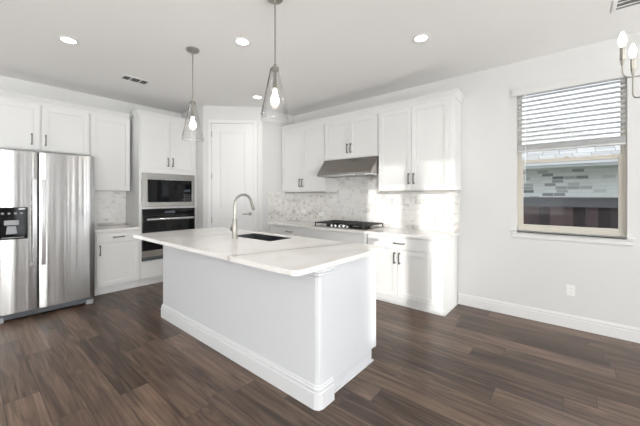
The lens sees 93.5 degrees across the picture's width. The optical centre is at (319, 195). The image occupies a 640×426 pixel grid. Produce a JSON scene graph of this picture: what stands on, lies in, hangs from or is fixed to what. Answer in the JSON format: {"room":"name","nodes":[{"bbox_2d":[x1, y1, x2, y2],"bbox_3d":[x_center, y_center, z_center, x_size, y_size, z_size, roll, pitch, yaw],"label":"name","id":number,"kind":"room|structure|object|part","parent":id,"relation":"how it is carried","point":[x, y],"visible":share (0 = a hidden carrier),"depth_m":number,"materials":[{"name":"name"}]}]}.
{"room":"kitchen","nodes":[
{"label":"kitchen","id":0,"kind":"room"},
{"bbox_2d":[0,76,181,118],"bbox_3d":[-4.388,-0.080,3.832,0.150,3.000,8.520,0,0,40],"label":"wall","id":1,"kind":"structure","parent":0,"point":[6,83],"depth_m":4.50,"materials":[{"name":"white paint"}]},
{"bbox_2d":[0,90,90,155],"bbox_3d":[-3.832,-0.946,4.090,0.369,0.722,1.084,0,0,40],"label":"upper cabinet","id":2,"kind":"object","parent":1,"relation":"attached to","point":[30,123],"visible":0.99,"depth_m":4.02,"materials":[{"name":"white wood"}]},
{"bbox_3d":[-3.881,-0.900,3.821,0.022,0.602,0.478,0,0,40],"label":"door","id":3,"kind":"part","parent":2,"relation":"part of","materials":[{"name":"white wood"}]},
{"bbox_3d":[-3.835,-1.265,4.092,0.361,0.084,1.084,0,0,40],"label":"crown molding","id":4,"kind":"part","parent":2,"relation":"part of","materials":[{"name":"white wood"}]},
{"bbox_3d":[-3.551,-0.900,4.213,0.022,0.602,0.505,0,0,40],"label":"door","id":5,"kind":"part","parent":2,"relation":"part of","materials":[{"name":"white wood"}]},
{"bbox_2d":[103,214,110,217],"bbox_3d":[-3.428,0.320,4.841,0.007,0.072,0.116,0,0,40],"label":"wall outlet","id":6,"kind":"object","parent":1,"relation":"attached to","point":[104,215],"visible":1,"depth_m":4.84,"materials":[{"name":"white plastic"}]},
{"bbox_2d":[89,107,129,190],"bbox_3d":[-3.316,-0.694,4.710,0.361,1.227,0.530,0,0,40],"label":"upper cabinet","id":7,"kind":"object","parent":1,"relation":"attached to","point":[109,130],"visible":0.82,"depth_m":4.62,"materials":[{"name":"white wood"}]},
{"bbox_3d":[-3.206,-1.265,4.603,0.056,0.084,0.508,0,0,40],"label":"crown molding","id":8,"kind":"part","parent":7,"relation":"part of","materials":[{"name":"white wood"}]},
{"bbox_2d":[95,191,125,226],"bbox_3d":[-3.446,0.200,4.830,0.008,0.560,0.578,0,0,40],"label":"backsplash","id":9,"kind":"structure","parent":1,"relation":"attached to","point":[113,203],"depth_m":4.88,"materials":[{"name":"stone"}]},
{"bbox_2d":[182,106,293,232],"bbox_3d":[-1.587,-0.080,5.861,1.527,3.000,1.510,0,0,40],"label":"wall","id":10,"kind":"structure","parent":0,"point":[269,135],"depth_m":5.35,"materials":[{"name":"white paint"}]},
{"bbox_2d":[208,120,256,230],"bbox_3d":[-1.525,0.044,5.263,0.844,2.752,0.075,0,0,-5],"label":"door","id":11,"kind":"structure","parent":10,"relation":"in","point":[232,146],"depth_m":5.28,"materials":[{"name":"white wood"}]},
{"bbox_2d":[0,282,639,425],"bbox_3d":[-0.522,1.480,0.583,10.250,0.120,8.520,0,0,40],"label":"floor","id":12,"kind":"structure","parent":0,"point":[112,360],"depth_m":2.40,"materials":[{"name":"brown wood"}]},
{"bbox_2d":[0,149,94,323],"bbox_3d":[-3.585,0.450,3.889,0.926,1.940,0.930,0,0,40],"label":"refrigerator","id":13,"kind":"object","parent":12,"relation":"on","point":[47,200],"visible":1,"depth_m":3.61,"materials":[{"name":"grey metal"}]},
{"bbox_3d":[-3.491,0.407,3.448,0.074,1.855,0.376,0,0,40],"label":"freezer door","id":14,"kind":"part","parent":13,"relation":"part of","materials":[{"name":"silver metal"}]},
{"bbox_3d":[-3.337,0.310,3.519,0.070,1.020,0.038,0,0,40],"label":"handle","id":15,"kind":"part","parent":13,"relation":"part of","materials":[{"name":"silver metal"}]},
{"bbox_3d":[-3.288,0.310,3.578,0.070,1.020,0.038,0,0,40],"label":"handle","id":16,"kind":"part","parent":13,"relation":"part of","materials":[{"name":"silver metal"}]},
{"bbox_3d":[-3.189,0.407,3.807,0.074,1.855,0.546,0,0,40],"label":"door","id":17,"kind":"part","parent":13,"relation":"part of","materials":[{"name":"silver metal"}]},
{"bbox_2d":[95,229,138,295],"bbox_3d":[-3.191,0.967,4.626,0.638,0.904,0.561,0,0,40],"label":"base cabinet","id":18,"kind":"object","parent":12,"relation":"on","point":[116,252],"visible":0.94,"depth_m":4.44,"materials":[{"name":"white wood"}]},
{"bbox_3d":[-2.984,0.600,4.452,0.022,0.130,0.534,0,0,40],"label":"drawer","id":19,"kind":"part","parent":18,"relation":"part of","materials":[{"name":"white wood"}]},
{"bbox_3d":[-2.984,0.990,4.452,0.022,0.610,0.534,0,0,40],"label":"door","id":20,"kind":"part","parent":18,"relation":"part of","materials":[{"name":"white wood"}]},
{"bbox_2d":[95,225,139,232],"bbox_3d":[-3.209,0.497,4.630,0.628,0.035,0.578,0,0,40],"label":"countertop","id":21,"kind":"structure","parent":18,"relation":"on","point":[98,229],"depth_m":4.55,"materials":[{"name":"stone"}]},
{"bbox_2d":[126,109,197,286],"bbox_3d":[-2.728,0.042,5.184,0.648,2.755,0.990,0,0,40],"label":"tall cabinet","id":22,"kind":"object","parent":12,"relation":"on","point":[156,144],"visible":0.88,"depth_m":4.89,"materials":[{"name":"white wood"}]},
{"bbox_3d":[-2.509,1.175,5.018,0.022,0.240,0.877,0,0,40],"label":"drawer","id":23,"kind":"part","parent":22,"relation":"part of","materials":[{"name":"white wood"}]},
{"bbox_3d":[-2.649,-0.837,4.851,0.022,0.790,0.446,0,0,40],"label":"door","id":24,"kind":"part","parent":22,"relation":"part of","materials":[{"name":"white wood"}]},
{"bbox_3d":[-2.582,-1.294,5.062,0.252,0.084,0.990,0,0,40],"label":"crown molding","id":25,"kind":"part","parent":22,"relation":"part of","materials":[{"name":"white wood"}]},
{"bbox_2d":[142,173,194,206],"bbox_3d":[-2.661,-0.095,5.153,0.450,0.540,0.845,0,0,40],"label":"microwave","id":26,"kind":"object","parent":22,"relation":"in","point":[157,191],"visible":1,"depth_m":4.98,"materials":[{"name":"silver metal"}]},
{"bbox_3d":[-2.546,-0.082,4.964,0.022,0.356,0.546,0,0,40],"label":"door","id":27,"kind":"part","parent":26,"relation":"part of","materials":[{"name":"black glass"}]},
{"bbox_3d":[-2.491,-0.267,5.027,0.026,0.009,0.712,0,0,40],"label":"handle","id":28,"kind":"part","parent":26,"relation":"part of","materials":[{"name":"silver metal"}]},
{"bbox_3d":[-2.315,-0.082,5.238,0.022,0.356,0.162,0,0,40],"label":"control panel","id":29,"kind":"part","parent":26,"relation":"part of","materials":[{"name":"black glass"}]},
{"bbox_2d":[142,208,194,261],"bbox_3d":[-2.675,0.617,5.165,0.615,0.817,0.845,0,0,40],"label":"wall oven","id":30,"kind":"object","parent":22,"relation":"in","point":[162,219],"visible":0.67,"depth_m":4.89,"materials":[{"name":"black glass"}]},
{"bbox_3d":[-2.502,0.916,5.019,0.026,0.107,0.845,0,0,40],"label":"trim","id":31,"kind":"part","parent":30,"relation":"part of","materials":[{"name":"silver metal"}]},
{"bbox_3d":[-2.500,0.589,5.018,0.030,0.542,0.845,0,0,40],"label":"door","id":32,"kind":"part","parent":30,"relation":"part of","materials":[{"name":"black glass"}]},
{"bbox_3d":[-2.502,0.261,5.019,0.026,0.105,0.845,0,0,40],"label":"control panel","id":33,"kind":"part","parent":30,"relation":"part of","materials":[{"name":"black glass"}]},
{"bbox_3d":[-2.464,0.373,4.988,0.065,0.040,0.765,0,0,40],"label":"handle","id":34,"kind":"part","parent":30,"relation":"part of","materials":[{"name":"silver metal"}]},
{"bbox_3d":[-2.367,-0.837,5.187,0.022,0.790,0.426,0,0,40],"label":"door","id":35,"kind":"part","parent":22,"relation":"part of","materials":[{"name":"white wood"}]},
{"bbox_2d":[161,245,375,410],"bbox_3d":[-0.659,0.954,3.082,2.443,0.933,0.879,0,0,40],"label":"kitchen island","id":36,"kind":"object","parent":12,"relation":"on","point":[307,336],"visible":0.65,"depth_m":2.37,"materials":[{"name":"white paint"}]},
{"bbox_3d":[-0.884,1.342,2.815,2.431,0.156,0.168,0,0,40],"label":"molding","id":37,"kind":"part","parent":36,"relation":"part of","materials":[{"name":"white paint"}]},
{"bbox_2d":[133,227,383,275],"bbox_3d":[-0.816,0.469,3.114,2.713,0.035,1.144,0,0,40],"label":"island countertop","id":38,"kind":"structure","parent":36,"relation":"on","point":[295,255],"depth_m":2.59,"materials":[{"name":"stone"}]},
{"bbox_2d":[230,193,254,238],"bbox_3d":[-0.842,0.211,3.290,0.099,0.482,0.295,0,0,40],"label":"faucet","id":39,"kind":"object","parent":38,"relation":"on","point":[233,228],"visible":1,"depth_m":3.18,"materials":[{"name":"silver metal"}]},
{"bbox_3d":[-0.835,0.111,3.272,0.029,0.282,0.240,0,0,40],"label":"spout","id":40,"kind":"part","parent":39,"relation":"part of","materials":[{"name":"silver metal"}]},
{"bbox_2d":[238,233,288,240],"bbox_3d":[-0.653,0.579,3.341,0.673,0.247,0.318,0,0,40],"label":"sink","id":41,"kind":"object","parent":38,"relation":"in","point":[252,235],"visible":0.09,"depth_m":3.54,"materials":[{"name":"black metal"}]},
{"bbox_3d":[-0.885,0.515,2.812,2.443,0.054,0.174,0,0,40],"label":"molding","id":42,"kind":"part","parent":36,"relation":"part of","materials":[{"name":"white paint"}]},
{"bbox_3d":[0.276,0.954,2.385,0.023,0.933,0.664,0,0,40],"label":"panel","id":43,"kind":"part","parent":36,"relation":"part of","materials":[{"name":"white paint"}]},
{"bbox_2d":[270,225,309,237],"bbox_3d":[-0.333,0.967,5.348,1.051,0.904,0.658,0,0,40],"label":"base cabinet","id":44,"kind":"object","parent":12,"relation":"on","point":[277,229],"visible":0.16,"depth_m":5.11,"materials":[{"name":"white wood"}]},
{"bbox_2d":[310,229,367,244],"bbox_3d":[0.433,0.967,4.664,0.999,0.904,0.718,0,0,40],"label":"base cabinet","id":45,"kind":"object","parent":12,"relation":"on","point":[359,238],"visible":0.1,"depth_m":4.36,"materials":[{"name":"white"}]},
{"bbox_2d":[268,220,459,240],"bbox_3d":[0.434,0.497,4.685,3.081,0.035,0.708,0,0,40],"label":"countertop","id":46,"kind":"structure","parent":45,"relation":"on","point":[401,232],"depth_m":4.10,"materials":[{"name":"stone"}]},
{"bbox_2d":[314,220,384,230],"bbox_3d":[0.443,0.444,4.680,0.965,0.073,0.555,0,0,40],"label":"gas cooktop","id":47,"kind":"object","parent":46,"relation":"in","point":[342,224],"visible":1,"depth_m":4.54,"materials":[{"name":"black metal"}]},
{"bbox_2d":[314,225,384,230],"bbox_3d":[0.443,0.473,4.680,0.965,0.014,0.555,0,0,40],"label":"tray","id":48,"kind":"object","parent":47,"relation":"on","point":[363,228],"depth_m":4.43,"materials":[{"name":"silver metal"}]},
{"bbox_2d":[368,234,457,315],"bbox_3d":[1.226,0.967,4.044,1.012,0.904,0.669,0,0,40],"label":"base cabinet","id":49,"kind":"object","parent":12,"relation":"on","point":[414,273],"visible":0.88,"depth_m":3.75,"materials":[{"name":"white wood"}]},
{"bbox_3d":[0.831,0.993,4.003,0.432,0.605,0.022,0,0,40],"label":"door","id":50,"kind":"part","parent":49,"relation":"part of","materials":[{"name":"white wood"}]},
{"bbox_3d":[1.020,0.605,3.845,0.926,0.140,0.022,0,0,40],"label":"drawer","id":51,"kind":"part","parent":49,"relation":"part of","materials":[{"name":"white wood"}]},
{"bbox_3d":[1.187,0.993,3.704,0.490,0.605,0.022,0,0,40],"label":"door","id":52,"kind":"part","parent":49,"relation":"part of","materials":[{"name":"white wood"}]},
{"bbox_3d":[1.626,0.967,3.747,0.018,0.904,0.609,0,0,40],"label":"panel","id":53,"kind":"part","parent":49,"relation":"part of","materials":[{"name":"white wood"}]},
{"bbox_2d":[0,0,639,115],"bbox_3d":[-0.522,-1.640,0.583,10.250,0.120,8.520,0,0,40],"label":"ceiling","id":54,"kind":"structure","parent":0,"point":[330,53],"depth_m":3.06,"materials":[{"name":"white paint"}]},
{"bbox_2d":[57,36,78,44],"bbox_3d":[-2.547,-1.576,3.049,0.172,0.008,0.172,0,0,40],"label":"recessed light","id":55,"kind":"object","parent":54,"relation":"in","point":[65,39],"visible":1,"depth_m":3.05,"materials":[{"name":"white plastic"}]},
{"bbox_2d":[118,74,150,85],"bbox_3d":[-2.514,-1.576,4.096,0.210,0.008,0.345,0,0,40],"label":"ceiling vent","id":56,"kind":"object","parent":54,"relation":"in","point":[123,77],"visible":1,"depth_m":4.09,"materials":[{"name":"white plastic"}]},
{"bbox_2d":[181,46,203,141],"bbox_3d":[-1.370,-1.090,3.242,0.226,0.977,0.226,0,0,40],"label":"pendant light","id":57,"kind":"object","parent":54,"relation":"hanging from","point":[190,49],"visible":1,"depth_m":3.23,"materials":[{"name":"clear glass"}]},
{"bbox_2d":[191,103,193,116],"bbox_3d":[-1.370,-0.927,3.242,0.032,0.155,0.032,0,0,40],"label":"socket","id":58,"kind":"object","parent":57,"relation":"attached to","point":[192,107],"depth_m":3.23,"materials":[{"name":"silver metal"}]},
{"bbox_3d":[-1.370,-1.296,3.242,0.012,0.521,0.012,0,0,40],"label":"rod","id":59,"kind":"part","parent":57,"relation":"part of","materials":[{"name":"silver metal"}]},
{"bbox_3d":[-1.370,-0.783,3.242,0.064,0.134,0.064,0,0,40],"label":"bulb","id":60,"kind":"part","parent":57,"relation":"part of","materials":[{"name":"white glass"}]},
{"bbox_2d":[234,37,250,45],"bbox_3d":[-0.792,-1.576,3.078,0.172,0.008,0.172,0,0,40],"label":"recessed light","id":61,"kind":"object","parent":54,"relation":"in","point":[241,41],"visible":1,"depth_m":3.07,"materials":[{"name":"white plastic"}]},
{"bbox_2d":[252,95,262,98],"bbox_3d":[-0.998,-1.576,4.804,0.172,0.008,0.172,0,0,40],"label":"recessed light","id":62,"kind":"object","parent":54,"relation":"in","point":[254,96],"visible":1,"depth_m":4.81,"materials":[{"name":"white plastic"}]},
{"bbox_2d":[261,0,288,123],"bbox_3d":[-0.357,-1.090,2.391,0.226,0.977,0.226,0,0,40],"label":"pendant light","id":63,"kind":"object","parent":54,"relation":"hanging from","point":[274,99],"visible":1,"depth_m":2.38,"materials":[{"name":"clear glass"}]},
{"bbox_2d":[273,70,276,88],"bbox_3d":[-0.357,-0.927,2.391,0.032,0.155,0.032,0,0,40],"label":"socket","id":64,"kind":"object","parent":63,"relation":"attached to","point":[274,71],"depth_m":2.38,"materials":[{"name":"silver metal"}]},
{"bbox_3d":[-0.357,-1.296,2.391,0.012,0.521,0.012,0,0,40],"label":"rod","id":65,"kind":"part","parent":63,"relation":"part of","materials":[{"name":"silver metal"}]},
{"bbox_3d":[-0.357,-0.783,2.391,0.064,0.134,0.064,0,0,40],"label":"bulb","id":66,"kind":"part","parent":63,"relation":"part of","materials":[{"name":"white glass"}]},
{"bbox_2d":[412,33,429,42],"bbox_3d":[1.010,-1.576,3.010,0.172,0.008,0.172,0,0,40],"label":"recessed light","id":67,"kind":"object","parent":54,"relation":"in","point":[419,38],"visible":1,"depth_m":3.01,"materials":[{"name":"white plastic"}]},
{"bbox_2d":[611,0,639,12],"bbox_3d":[2.521,-1.576,2.440,0.220,0.008,0.220,0,0,40],"label":"ceiling vent","id":68,"kind":"object","parent":54,"relation":"in","point":[618,5],"visible":1,"depth_m":2.48,"materials":[{"name":"white plastic"}]},
{"bbox_2d":[618,32,639,97],"bbox_3d":[2.150,-1.030,1.785,0.555,1.099,0.551,0,0,40],"label":"chandelier","id":69,"kind":"object","parent":54,"relation":"hanging from","point":[622,40],"visible":1,"depth_m":1.91,"materials":[{"name":"silver metal"}]},
{"bbox_3d":[1.911,-0.989,1.901,0.039,0.098,0.039,0,0,40],"label":"bulb","id":70,"kind":"part","parent":69,"relation":"part of","materials":[{"name":"white glass"}]},
{"bbox_3d":[2.029,-0.798,1.844,0.270,0.114,0.008,0,0,26],"label":"arm","id":71,"kind":"part","parent":69,"relation":"part of","materials":[{"name":"silver metal"}]},
{"bbox_3d":[2.131,-0.989,2.050,0.039,0.098,0.039,0,0,40],"label":"bulb","id":72,"kind":"part","parent":69,"relation":"part of","materials":[{"name":"white glass"}]},
{"bbox_3d":[2.140,-0.755,1.920,0.008,0.199,0.270,0,0,-4],"label":"arm","id":73,"kind":"part","parent":69,"relation":"part of","materials":[{"name":"silver metal"}]},
{"bbox_2d":[294,33,639,327],"bbox_3d":[2.170,-0.080,3.786,9.950,3.000,0.150,0,0,40],"label":"wall","id":74,"kind":"structure","parent":0,"point":[493,264],"depth_m":3.54,"materials":[{"name":"white paint"}]},
{"bbox_2d":[280,117,335,192],"bbox_3d":[-0.233,-0.680,5.467,1.052,1.254,0.369,0,0,40],"label":"upper cabinet","id":75,"kind":"object","parent":74,"relation":"attached to","point":[303,143],"visible":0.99,"depth_m":5.32,"materials":[{"name":"white wood"}]},
{"bbox_3d":[-0.517,-0.645,5.528,0.510,1.112,0.022,0,0,40],"label":"door","id":76,"kind":"part","parent":75,"relation":"part of","materials":[{"name":"white wood"}]},
{"bbox_3d":[-0.329,-1.265,5.353,1.052,0.084,0.056,0,0,40],"label":"crown molding","id":77,"kind":"part","parent":75,"relation":"part of","materials":[{"name":"white wood"}]},
{"bbox_3d":[-0.277,-0.064,5.445,0.972,0.022,0.060,0,0,40],"label":"light rail","id":78,"kind":"part","parent":75,"relation":"part of","materials":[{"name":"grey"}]},
{"bbox_3d":[-0.124,-0.645,5.198,0.510,1.112,0.022,0,0,40],"label":"door","id":79,"kind":"part","parent":75,"relation":"part of","materials":[{"name":"white wood"}]},
{"bbox_2d":[323,106,378,160],"bbox_3d":[0.552,-0.946,4.806,1.000,0.722,0.369,0,0,40],"label":"upper cabinet","id":80,"kind":"object","parent":74,"relation":"attached to","point":[352,134],"visible":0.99,"depth_m":4.66,"materials":[{"name":"white wood"}]},
{"bbox_3d":[0.279,-0.900,4.860,0.484,0.602,0.022,0,0,40],"label":"door","id":81,"kind":"part","parent":80,"relation":"part of","materials":[{"name":"white wood"}]},
{"bbox_2d":[317,156,378,178],"bbox_3d":[0.500,-0.445,4.744,0.996,0.279,0.518,0,0,40],"label":"range hood","id":82,"kind":"object","parent":80,"relation":"attached to","point":[362,166],"visible":0.86,"depth_m":4.57,"materials":[{"name":"silver metal"}]},
{"bbox_3d":[0.882,-0.452,4.430,0.006,0.253,0.505,0,0,40],"label":"panel","id":83,"kind":"part","parent":82,"relation":"part of","materials":[{"name":"silver metal"}]},
{"bbox_3d":[0.457,-1.265,4.693,1.000,0.084,0.056,0,0,40],"label":"crown molding","id":84,"kind":"part","parent":80,"relation":"part of","materials":[{"name":"white wood"}]},
{"bbox_3d":[0.652,-0.900,4.546,0.484,0.602,0.022,0,0,40],"label":"door","id":85,"kind":"part","parent":80,"relation":"part of","materials":[{"name":"white wood"}]},
{"bbox_2d":[268,176,459,231],"bbox_3d":[0.454,-0.052,4.708,3.080,1.064,0.648,0,0,40],"label":"backsplash","id":86,"kind":"structure","parent":74,"relation":"attached to","point":[354,198],"depth_m":4.82,"materials":[{"name":"stone"}]},
{"bbox_2d":[377,88,465,192],"bbox_3d":[1.347,-0.680,4.138,1.126,1.254,0.369,0,0,40],"label":"upper cabinet","id":87,"kind":"object","parent":74,"relation":"attached to","point":[420,136],"visible":1,"depth_m":3.97,"materials":[{"name":"white wood"}]},
{"bbox_3d":[1.047,-0.645,4.214,0.492,1.112,0.022,0,0,40],"label":"door","id":88,"kind":"part","parent":87,"relation":"part of","materials":[{"name":"white wood"}]},
{"bbox_3d":[1.293,-0.064,4.126,0.970,0.022,0.060,0,0,40],"label":"light rail","id":89,"kind":"part","parent":87,"relation":"part of","materials":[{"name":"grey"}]},
{"bbox_3d":[1.359,-1.265,4.133,1.102,0.084,0.361,0,0,40],"label":"crown molding","id":90,"kind":"part","parent":87,"relation":"part of","materials":[{"name":"white wood"}]},
{"bbox_3d":[1.424,-0.645,3.897,0.486,1.112,0.022,0,0,40],"label":"door","id":91,"kind":"part","parent":87,"relation":"part of","materials":[{"name":"white wood"}]},
{"bbox_2d":[458,293,639,342],"bbox_3d":[3.868,1.349,2.251,5.335,0.143,0.016,0,0,40],"label":"baseboard","id":92,"kind":"structure","parent":74,"relation":"attached to","point":[624,332],"depth_m":3.31,"materials":[{"name":"white wood"}]},
{"bbox_2d":[566,284,574,295],"bbox_3d":[2.699,1.015,3.240,0.072,0.116,0.007,0,0,40],"label":"wall outlet","id":93,"kind":"object","parent":74,"relation":"attached to","point":[570,289],"visible":1,"depth_m":3.24,"materials":[{"name":"white plastic"}]},
{"bbox_2d":[517,78,626,235],"bbox_3d":[2.734,-0.420,3.330,0.920,1.650,0.074,0,0,40],"label":"window","id":94,"kind":"structure","parent":74,"relation":"in","point":[622,157],"depth_m":3.18,"materials":[{"name":"beige plastic"}]},
{"bbox_2d":[512,68,628,181],"bbox_3d":[2.667,-0.705,3.278,0.975,1.090,0.079,0,0,40],"label":"window blind","id":95,"kind":"object","parent":94,"relation":"attached to","point":[607,77],"visible":0.94,"depth_m":3.23,"materials":[{"name":"white plastic"}]},
{"bbox_3d":[2.688,-0.522,3.276,0.900,0.021,0.050,0,0,40],"label":"rail","id":96,"kind":"part","parent":95,"relation":"part of","materials":[{"name":"white plastic"}]},
{"bbox_3d":[2.747,-0.807,3.345,0.870,0.834,0.026,0,0,40],"label":"sash","id":97,"kind":"part","parent":94,"relation":"part of","materials":[{"name":"beige plastic"}]},
{"bbox_3d":[2.727,-0.028,3.322,0.870,0.795,0.030,0,0,40],"label":"sash","id":98,"kind":"part","parent":94,"relation":"part of","materials":[{"name":"beige plastic"}]},
{"bbox_2d":[512,232,632,246],"bbox_3d":[2.665,0.462,3.256,1.000,0.070,0.026,0,0,40],"label":"trim","id":99,"kind":"structure","parent":74,"relation":"attached to","point":[590,240],"depth_m":3.20,"materials":[{"name":"white wood"}]},
{"bbox_2d":[510,230,634,239],"bbox_3d":[2.676,0.415,3.269,1.030,0.023,0.099,0,0,40],"label":"window sill","id":100,"kind":"structure","parent":74,"relation":"attached to","point":[517,231],"depth_m":3.19,"materials":[{"name":"white wood"}]},
{"label":"outside","id":101,"kind":"structure","parent":0,"visible":0},
{"bbox_3d":[5.409,1.745,8.765,15.000,0.050,11.620,0,0,40],"label":"ground","id":102,"kind":"structure","parent":101,"visible":0},
{"bbox_2d":[523,197,617,228],"bbox_3d":[4.732,0.870,3.988,9.088,1.700,0.195,0,0,40],"label":"wooden fence","id":103,"kind":"object","parent":102,"relation":"on","point":[594,212],"visible":0.1,"depth_m":4.63,"materials":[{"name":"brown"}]},
{"bbox_3d":[4.713,0.095,3.929,9.040,0.150,0.080,0,0,40],"label":"rail","id":104,"kind":"part","parent":103,"relation":"part of","materials":[{"name":"grey"}]},
{"bbox_2d":[522,118,619,196],"bbox_3d":[4.439,-0.405,11.187,10.400,4.250,6.160,0,0,40],"label":"neighbor house","id":105,"kind":"structure","parent":102,"relation":"on","point":[590,178],"depth_m":6.87,"materials":[{"name":"white brick"}]}
]}

